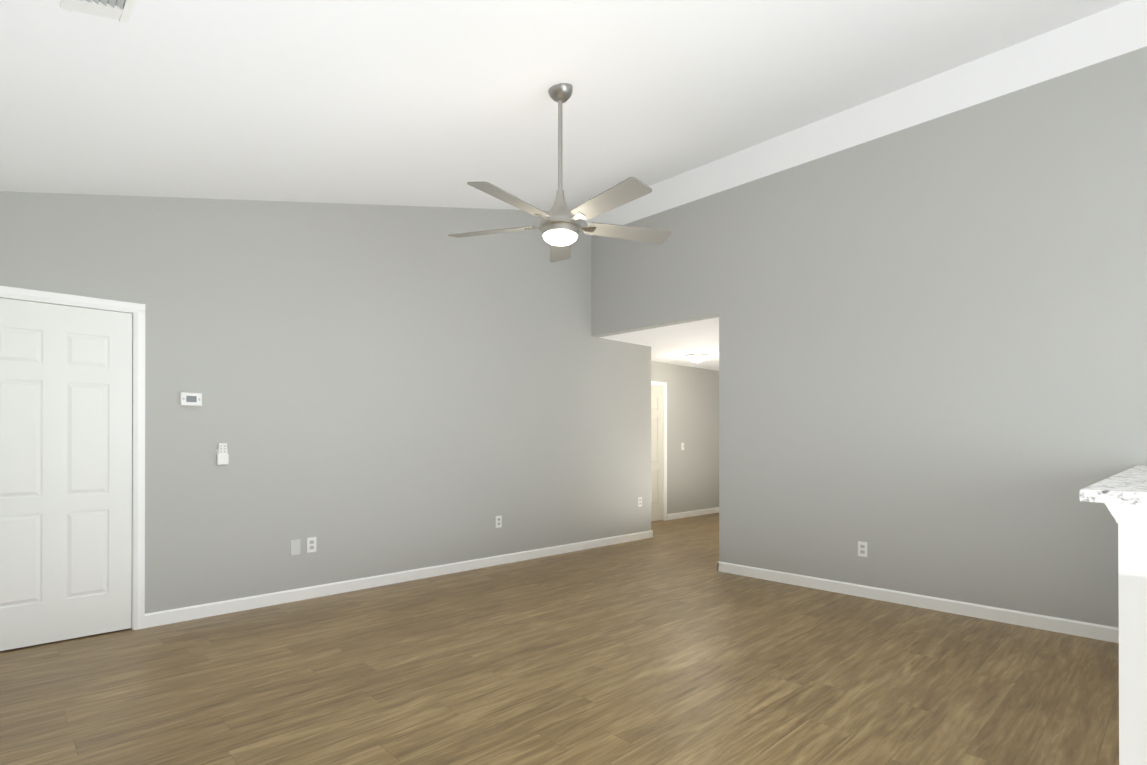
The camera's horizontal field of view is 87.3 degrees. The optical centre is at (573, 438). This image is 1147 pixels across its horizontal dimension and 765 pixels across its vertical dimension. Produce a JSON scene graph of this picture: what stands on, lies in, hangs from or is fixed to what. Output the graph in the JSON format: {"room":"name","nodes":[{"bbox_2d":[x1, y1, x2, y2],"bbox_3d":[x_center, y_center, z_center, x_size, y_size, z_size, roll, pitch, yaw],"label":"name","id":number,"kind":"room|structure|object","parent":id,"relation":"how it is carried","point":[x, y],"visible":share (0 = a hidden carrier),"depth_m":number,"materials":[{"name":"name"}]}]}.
{"room":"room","nodes":[
{"label":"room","id":0,"kind":"room"},
{"bbox_2d":[0,191,650,613],"bbox_3d":[-1.537,-0.645,5.187,6.875,3.757,0.115,0,0,-44],"label":"wall","id":1,"kind":"structure","parent":0,"point":[384,389],"depth_m":4.84,"materials":[{"name":"grey paint"}]},
{"bbox_2d":[0,298,131,650],"bbox_3d":[-3.099,0.207,3.586,0.760,2.020,0.104,0,0,-44],"label":"door","id":2,"kind":"structure","parent":1,"relation":"in","point":[65,472],"depth_m":3.63,"materials":[{"name":"white wood"}]},
{"bbox_2d":[0,286,144,629],"bbox_3d":[-3.136,0.180,3.626,0.890,2.095,0.131,0,0,-44],"label":"door frame","id":3,"kind":"structure","parent":1,"relation":"attached to","point":[138,309],"depth_m":3.86,"materials":[{"name":"white wood"}]},
{"bbox_2d":[179,391,201,406],"bbox_3d":[-2.588,-0.264,4.069,0.136,0.100,0.028,0,0,-44],"label":"thermostat","id":4,"kind":"object","parent":1,"relation":"attached to","point":[190,399],"visible":1,"depth_m":4.06,"materials":[{"name":"white plastic"}]},
{"bbox_2d":[217,443,228,464],"bbox_3d":[-2.451,0.109,4.199,0.068,0.149,0.030,0,0,-44],"label":"remote","id":5,"kind":"object","parent":1,"relation":"attached to","point":[222,455],"visible":1,"depth_m":4.19,"materials":[{"name":"white plastic"}]},
{"bbox_2d":[291,539,299,555],"bbox_3d":[-2.103,0.826,4.549,0.070,0.115,0.008,0,0,-44],"label":"outlet plate","id":6,"kind":"object","parent":1,"relation":"attached to","point":[295,547],"visible":1,"depth_m":4.55,"materials":[{"name":"white plastic"}]},
{"bbox_2d":[307,537,315,552],"bbox_3d":[-2.017,0.821,4.632,0.070,0.115,0.009,0,0,-44],"label":"electrical outlet","id":7,"kind":"object","parent":1,"relation":"attached to","point":[311,544],"visible":1,"depth_m":4.63,"materials":[{"name":"white plastic"}]},
{"bbox_2d":[145,530,652,627],"bbox_3d":[-1.445,1.188,5.179,6.774,0.090,0.014,0,0,-44],"label":"baseboard","id":8,"kind":"structure","parent":1,"relation":"attached to","point":[159,618],"depth_m":4.88,"materials":[{"name":"white wood"}]},
{"bbox_2d":[496,516,501,527],"bbox_3d":[-0.731,0.816,5.875,0.070,0.115,0.009,0,0,-44],"label":"electrical outlet","id":9,"kind":"object","parent":1,"relation":"attached to","point":[498,521],"visible":1,"depth_m":5.87,"materials":[{"name":"white plastic"}]},
{"bbox_2d":[638,497,641,506],"bbox_3d":[0.816,0.781,7.371,0.070,0.115,0.009,0,0,-44],"label":"outlet","id":10,"kind":"object","parent":1,"relation":"attached to","point":[639,501],"visible":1,"depth_m":7.36,"materials":[{"name":"white plastic"}]},
{"bbox_2d":[0,513,1118,764],"bbox_3d":[2.331,1.253,3.846,10.580,0.050,9.130,0,0,-44],"label":"floor","id":11,"kind":"structure","parent":0,"point":[668,643],"depth_m":3.05,"materials":[{"name":"brown wood"}]},
{"bbox_2d":[1118,523,1146,764],"bbox_3d":[2.579,0.709,2.617,2.375,1.030,0.150,0,0,-44],"label":"wall","id":12,"kind":"structure","parent":11,"relation":"on","point":[1132,563],"depth_m":1.82,"materials":[{"name":"white paint"}]},
{"bbox_2d":[1079,465,1146,504],"bbox_3d":[2.526,0.174,2.567,2.521,0.036,0.304,0,0,-44],"label":"countertop","id":13,"kind":"structure","parent":12,"relation":"on","point":[1128,486],"depth_m":1.80,"materials":[{"name":"white stone"}]},
{"bbox_2d":[1105,503,1146,524],"bbox_3d":[2.567,0.228,2.607,2.406,0.070,0.214,0,0,-44],"label":"trim","id":14,"kind":"structure","parent":12,"relation":"attached to","point":[1129,514],"depth_m":1.82,"materials":[{"name":"white"}]},
{"bbox_2d":[0,0,1146,370],"bbox_3d":[2.331,-1.905,3.858,10.580,1.487,9.130,0,0,-44],"label":"ceiling","id":15,"kind":"structure","parent":0,"point":[444,102],"depth_m":3.35,"materials":[{"name":"white paint"}]},
{"bbox_2d":[60,0,134,21],"bbox_3d":[-1.530,-1.467,1.952,0.186,0.048,0.360,0,0,-44],"label":"ceiling vent","id":16,"kind":"object","parent":15,"relation":"in","point":[120,10],"visible":0.98,"depth_m":2.04,"materials":[{"name":"white plastic"}]},
{"bbox_2d":[448,83,670,262],"bbox_3d":[-0.067,-1.522,3.310,1.287,0.887,1.273,0,0,-44],"label":"ceiling fan","id":17,"kind":"object","parent":15,"relation":"hanging from","point":[560,227],"visible":1,"depth_m":3.28,"materials":[{"name":"silver metal"}]},
{"bbox_2d":[686,353,708,362],"bbox_3d":[1.708,-1.089,8.275,0.304,0.112,0.304,0,0,-44],"label":"hall ceiling light","id":18,"kind":"object","parent":15,"relation":"attached to","point":[699,357],"visible":1,"depth_m":8.18,"materials":[{"name":"white glass"}]},
{"bbox_2d":[651,361,718,513],"bbox_3d":[1.627,0.004,9.441,3.820,2.490,0.115,0,0,-44],"label":"wall","id":19,"kind":"structure","parent":0,"point":[693,427],"depth_m":9.61,"materials":[{"name":"grey paint"}]},
{"bbox_2d":[651,386,662,521],"bbox_3d":[1.092,0.227,8.836,0.760,2.020,0.104,0,0,-44],"label":"hall door","id":20,"kind":"structure","parent":19,"relation":"in","point":[656,453],"depth_m":9.02,"materials":[{"name":"white wood"}]},
{"bbox_2d":[651,381,666,520],"bbox_3d":[1.054,0.200,8.876,0.890,2.095,0.131,0,0,-44],"label":"door frame","id":21,"kind":"structure","parent":19,"relation":"attached to","point":[664,384],"depth_m":9.11,"materials":[{"name":"white wood"}]},
{"bbox_2d":[667,507,718,519],"bbox_3d":[2.183,1.206,9.885,2.107,0.090,0.014,0,0,-44],"label":"baseboard","id":22,"kind":"structure","parent":19,"relation":"attached to","point":[672,516],"depth_m":9.60,"materials":[{"name":"white wood"}]},
{"bbox_2d":[591,46,1146,627],"bbox_3d":[3.078,-0.535,3.897,0.115,3.527,8.155,0,0,-44],"label":"wall","id":23,"kind":"structure","parent":0,"point":[931,358],"depth_m":4.30,"materials":[{"name":"grey paint"}]},
{"bbox_2d":[858,541,866,556],"bbox_3d":[2.244,0.861,4.665,0.009,0.115,0.070,0,0,-44],"label":"electrical outlet","id":24,"kind":"object","parent":23,"relation":"attached to","point":[862,549],"visible":1,"depth_m":4.66,"materials":[{"name":"white plastic"}]},
{"bbox_2d":[717,561,1118,642],"bbox_3d":[3.563,1.181,3.296,0.014,0.090,6.394,0,0,-44],"label":"baseboard","id":25,"kind":"structure","parent":23,"relation":"attached to","point":[1075,628],"depth_m":4.28,"materials":[{"name":"white wood"}]}
]}

